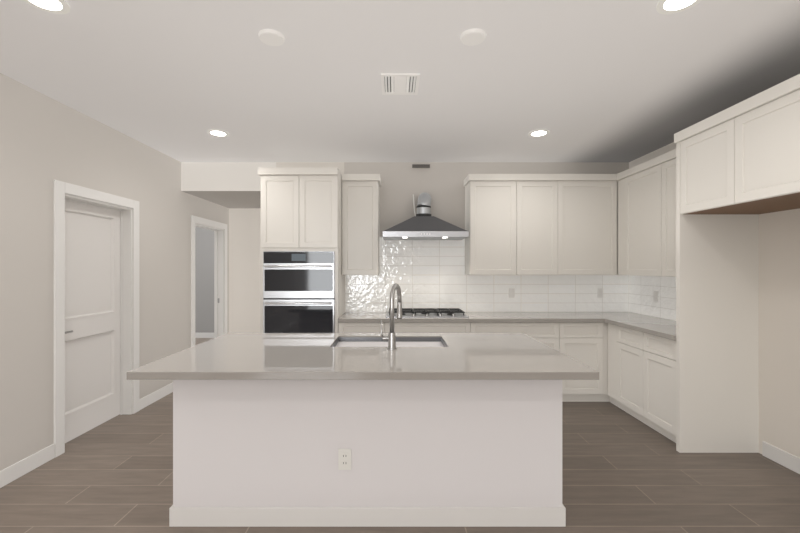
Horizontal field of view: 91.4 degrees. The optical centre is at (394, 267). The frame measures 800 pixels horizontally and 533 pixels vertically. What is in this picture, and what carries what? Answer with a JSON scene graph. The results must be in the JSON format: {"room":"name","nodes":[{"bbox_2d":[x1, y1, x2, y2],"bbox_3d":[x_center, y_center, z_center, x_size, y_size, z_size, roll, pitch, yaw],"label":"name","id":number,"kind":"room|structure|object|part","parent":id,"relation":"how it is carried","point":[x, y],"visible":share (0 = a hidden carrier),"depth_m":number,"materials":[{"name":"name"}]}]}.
{"room":"kitchen","nodes":[
{"label":"kitchen","id":0,"kind":"room"},
{"bbox_2d":[0,73,228,470],"bbox_3d":[-2.680,0.080,1.525,0.140,2.740,9.450,0,0,0],"label":"wall","id":1,"kind":"structure","parent":0,"point":[44,140],"depth_m":2.94,"materials":[{"name":"grey paint"}]},
{"bbox_2d":[0,382,172,487],"bbox_3d":[-2.603,1.395,1.465,0.013,0.110,9.330,0,0,0],"label":"baseboard","id":2,"kind":"structure","parent":1,"relation":"attached to","point":[22,467],"depth_m":2.83,"materials":[{"name":"white wood"}]},
{"bbox_2d":[65,200,119,442],"bbox_3d":[-2.706,0.436,3.470,0.082,2.011,0.768,0,0,0],"label":"pantry door","id":3,"kind":"structure","parent":1,"relation":"in","point":[92,233],"depth_m":3.51,"materials":[{"name":"white wood"}]},
{"bbox_2d":[54,180,138,457],"bbox_3d":[-2.672,0.388,3.470,0.156,2.125,0.980,0,0,0],"label":"door frame","id":4,"kind":"structure","parent":1,"relation":"attached to","point":[129,217],"depth_m":3.74,"materials":[{"name":"white wood"}]},
{"bbox_2d":[191,215,226,346],"bbox_3d":[-2.672,0.388,5.510,0.156,2.125,1.050,0,0,0],"label":"trim","id":5,"kind":"structure","parent":1,"relation":"attached to","point":[220,229],"depth_m":5.93,"materials":[{"name":"white wood"}]},
{"bbox_2d":[195,227,213,332],"bbox_3d":[-3.455,0.030,6.150,2.010,2.840,4.100,0,0,0],"label":"wall","id":6,"kind":"structure","parent":0,"point":[204,238],"depth_m":8.10,"materials":[{"name":"grey paint"}]},
{"bbox_2d":[195,333,213,337],"bbox_3d":[-3.555,1.395,8.093,1.610,0.110,0.012,0,0,0],"label":"baseboard","id":7,"kind":"structure","parent":6,"relation":"attached to","point":[197,335],"depth_m":8.09,"materials":[{"name":"white wood"}]},
{"bbox_2d":[181,162,275,207],"bbox_3d":[-2.030,-1.164,5.445,1.160,0.452,1.370,0,0,0],"label":"soffit","id":8,"kind":"structure","parent":0,"point":[226,184],"depth_m":4.76,"materials":[{"name":"white paint"}]},
{"bbox_2d":[229,208,260,332],"bbox_3d":[-2.030,0.255,6.190,1.160,2.390,0.120,0,0,0],"label":"wall","id":9,"kind":"structure","parent":0,"point":[244,223],"depth_m":6.13,"materials":[{"name":"white paint"}]},
{"bbox_2d":[0,0,799,161],"bbox_3d":[0.122,-1.340,0.780,5.705,0.100,7.960,0,0,0],"label":"ceiling","id":10,"kind":"structure","parent":0,"point":[608,80],"depth_m":2.57,"materials":[{"name":"paint"}]},
{"bbox_2d":[23,0,69,13],"bbox_3d":[-1.690,-1.286,1.877,0.196,0.005,0.196,0,0,0],"label":"recessed light","id":11,"kind":"object","parent":10,"relation":"in","point":[50,6],"visible":1,"depth_m":1.91,"materials":[{"name":"white plastic"}]},
{"bbox_2d":[207,129,228,136],"bbox_3d":[-1.690,-1.286,3.727,0.196,0.005,0.196,0,0,0],"label":"recessed light","id":12,"kind":"object","parent":10,"relation":"in","point":[218,133],"visible":1,"depth_m":3.73,"materials":[{"name":"white plastic"}]},
{"bbox_2d":[258,29,284,45],"bbox_3d":[-0.687,-1.281,2.175,0.144,0.018,0.144,0,0,0],"label":"ceiling speaker","id":13,"kind":"object","parent":10,"relation":"attached to","point":[271,37],"visible":1,"depth_m":2.15,"materials":[{"name":"white plastic"}]},
{"bbox_2d":[381,73,419,94],"bbox_3d":[0.036,-1.283,2.730,0.260,0.014,0.296,0,0,0],"label":"vent register","id":14,"kind":"object","parent":10,"relation":"attached to","point":[392,83],"depth_m":2.71,"materials":[{"name":"white metal"}]},
{"bbox_2d":[460,28,485,45],"bbox_3d":[0.434,-1.281,2.170,0.144,0.018,0.144,0,0,0],"label":"ceiling speaker","id":15,"kind":"object","parent":10,"relation":"attached to","point":[475,36],"visible":1,"depth_m":2.15,"materials":[{"name":"white plastic"}]},
{"bbox_2d":[528,129,549,136],"bbox_3d":[1.375,-1.286,3.727,0.196,0.005,0.196,0,0,0],"label":"recessed light","id":16,"kind":"object","parent":10,"relation":"in","point":[536,133],"visible":1,"depth_m":3.73,"materials":[{"name":"white plastic"}]},
{"bbox_2d":[656,0,701,13],"bbox_3d":[1.375,-1.286,1.877,0.196,0.005,0.196,0,0,0],"label":"recessed light","id":17,"kind":"object","parent":10,"relation":"in","point":[663,6],"visible":1,"depth_m":1.91,"materials":[{"name":"white plastic"}]},
{"bbox_2d":[0,338,799,532],"bbox_3d":[-0.812,1.500,2.550,7.575,0.100,11.500,0,0,0],"label":"floor","id":18,"kind":"structure","parent":0,"point":[620,474],"depth_m":2.59,"materials":[{"name":"wood"}]},
{"bbox_2d":[258,167,344,332],"bbox_3d":[-1.031,0.193,4.420,0.846,2.515,0.676,0,0,0],"label":"oven tower","id":19,"kind":"object","parent":18,"relation":"on","point":[302,281],"visible":0.73,"depth_m":4.15,"materials":[{"name":"white wood"}]},
{"bbox_2d":[127,283,598,526],"bbox_3d":[-0.165,0.778,2.615,2.440,1.344,1.210,0,0,0],"label":"kitchen island","id":20,"kind":"object","parent":18,"relation":"on","point":[390,429],"visible":1,"depth_m":2.20,"materials":[{"name":"white paint"}]},
{"bbox_2d":[338,449,350,469],"bbox_3d":[-0.282,1.076,2.192,0.072,0.116,0.009,0,0,0],"label":"outlet","id":21,"kind":"object","parent":20,"relation":"attached to","point":[344,455],"depth_m":2.19,"materials":[{"name":"white plastic"}]},
{"bbox_2d":[127,333,598,379],"bbox_3d":[-0.165,0.556,2.615,2.440,0.041,1.210,0,0,0],"label":"island countertop","id":22,"kind":"structure","parent":20,"relation":"on","point":[228,356],"depth_m":2.26,"materials":[{"name":"stone"}]},
{"bbox_2d":[331,337,446,346],"bbox_3d":[-0.040,0.657,2.862,0.806,0.225,0.411,0,0,0],"label":"sink","id":23,"kind":"object","parent":22,"relation":"in","point":[337,341],"depth_m":3.03,"materials":[{"name":"grey metal"}]},
{"bbox_2d":[380,283,401,349],"bbox_3d":[-0.022,0.321,2.666,0.148,0.430,0.223,0,0,0],"label":"faucet","id":24,"kind":"object","parent":22,"relation":"on","point":[391,337],"depth_m":2.58,"materials":[{"name":"silver metal"}]},
{"bbox_3d":[-0.154,1.397,2.677,2.222,0.105,0.986,0,0,0],"label":"baseboard","id":25,"kind":"part","parent":20,"relation":"part of","materials":[{"name":"white wood"}]},
{"bbox_2d":[338,308,675,442],"bbox_3d":[1.125,0.967,3.930,3.458,0.966,1.657,0,0,0],"label":"base cabinet","id":26,"kind":"object","parent":18,"relation":"on","point":[633,355],"visible":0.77,"depth_m":4.14,"materials":[{"name":"white wood"}]},
{"bbox_2d":[338,312,675,340],"bbox_3d":[1.125,0.556,3.930,3.458,0.041,1.657,0,0,0],"label":"countertop","id":27,"kind":"structure","parent":26,"relation":"on","point":[660,327],"depth_m":4.12,"materials":[{"name":"stone"}]},
{"bbox_2d":[386,308,468,317],"bbox_3d":[0.350,0.510,4.465,0.900,0.052,0.500,0,0,0],"label":"cooktop","id":28,"kind":"object","parent":27,"relation":"in","point":[406,312],"depth_m":4.39,"materials":[{"name":"black metal"}]},
{"bbox_2d":[674,74,799,452],"bbox_3d":[2.535,0.193,2.561,0.636,2.515,1.078,0,0,0],"label":"surround","id":29,"kind":"object","parent":18,"relation":"on","point":[739,163],"visible":1,"depth_m":3.06,"materials":[{"name":"white wood"}]},
{"bbox_2d":[276,162,628,311],"bbox_3d":[0.703,0.030,5.503,4.305,2.840,1.493,0,0,0],"label":"wall","id":30,"kind":"structure","parent":0,"point":[444,181],"depth_m":4.76,"materials":[{"name":"grey paint"}]},
{"bbox_2d":[342,174,380,274],"bbox_3d":[-0.388,-0.492,4.580,0.432,1.145,0.336,0,0,0],"label":"upper cabinet","id":31,"kind":"object","parent":30,"relation":"attached to","point":[360,192],"visible":1,"depth_m":4.44,"materials":[{"name":"white wood"}]},
{"bbox_2d":[412,164,429,167],"bbox_3d":[0.318,-1.242,4.754,0.215,0.040,0.012,0,0,0],"label":"vent","id":32,"kind":"object","parent":30,"relation":"attached to","point":[413,165],"visible":1,"depth_m":4.75,"materials":[{"name":"grey metal"}]},
{"bbox_2d":[383,192,468,239],"bbox_3d":[0.335,-0.619,4.503,0.940,0.568,0.491,0,0,0],"label":"range hood","id":33,"kind":"object","parent":30,"relation":"attached to","point":[423,226],"visible":1,"depth_m":4.32,"materials":[{"name":"silver metal"}]},
{"bbox_2d":[345,237,627,311],"bbox_3d":[1.120,0.077,4.755,3.449,0.914,0.008,0,0,0],"label":"backsplash","id":34,"kind":"structure","parent":30,"relation":"attached to","point":[428,273],"depth_m":4.75,"materials":[{"name":"tile"}]},
{"bbox_2d":[509,288,602,297],"bbox_3d":[1.960,0.305,4.747,1.152,0.116,0.006,0,0,0],"label":"backsplash outlets","id":35,"kind":"object","parent":34,"relation":"attached to","point":[511,290],"depth_m":4.75,"materials":[{"name":"white plastic"}]},
{"bbox_2d":[464,174,618,274],"bbox_3d":[1.839,-0.492,4.580,2.009,1.145,0.336,0,0,0],"label":"upper cabinet","id":36,"kind":"object","parent":30,"relation":"attached to","point":[516,224],"visible":0.91,"depth_m":4.44,"materials":[{"name":"white wood"}]},
{"bbox_2d":[629,142,799,457],"bbox_3d":[2.915,0.080,0.840,0.120,2.740,8.080,0,0,0],"label":"wall","id":37,"kind":"structure","parent":0,"point":[779,232],"depth_m":2.90,"materials":[{"name":"white paint"}]},
{"bbox_2d":[617,149,675,276],"bbox_3d":[2.675,-0.492,3.765,0.336,1.145,1.327,0,0,0],"label":"upper cabinet","id":38,"kind":"object","parent":37,"relation":"attached to","point":[646,190],"visible":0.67,"depth_m":3.88,"materials":[{"name":"white wood"}]},
{"bbox_2d":[629,275,675,320],"bbox_3d":[2.850,0.302,3.925,0.008,0.464,1.648,0,0,0],"label":"backsplash","id":39,"kind":"structure","parent":37,"relation":"attached to","point":[641,288],"depth_m":4.29,"materials":[{"name":"tile"}]},
{"bbox_2d":[654,291,657,301],"bbox_3d":[2.842,0.305,4.250,0.006,0.116,0.072,0,0,0],"label":"backsplash outlets","id":40,"kind":"object","parent":39,"relation":"attached to","point":[655,292],"depth_m":4.24,"materials":[{"name":"white plastic"}]},
{"bbox_2d":[762,441,799,473],"bbox_3d":[2.849,1.395,-0.091,0.013,0.110,6.218,0,0,0],"label":"baseboard","id":41,"kind":"structure","parent":37,"relation":"attached to","point":[783,458],"depth_m":2.87,"materials":[{"name":"white wood"}]}
]}

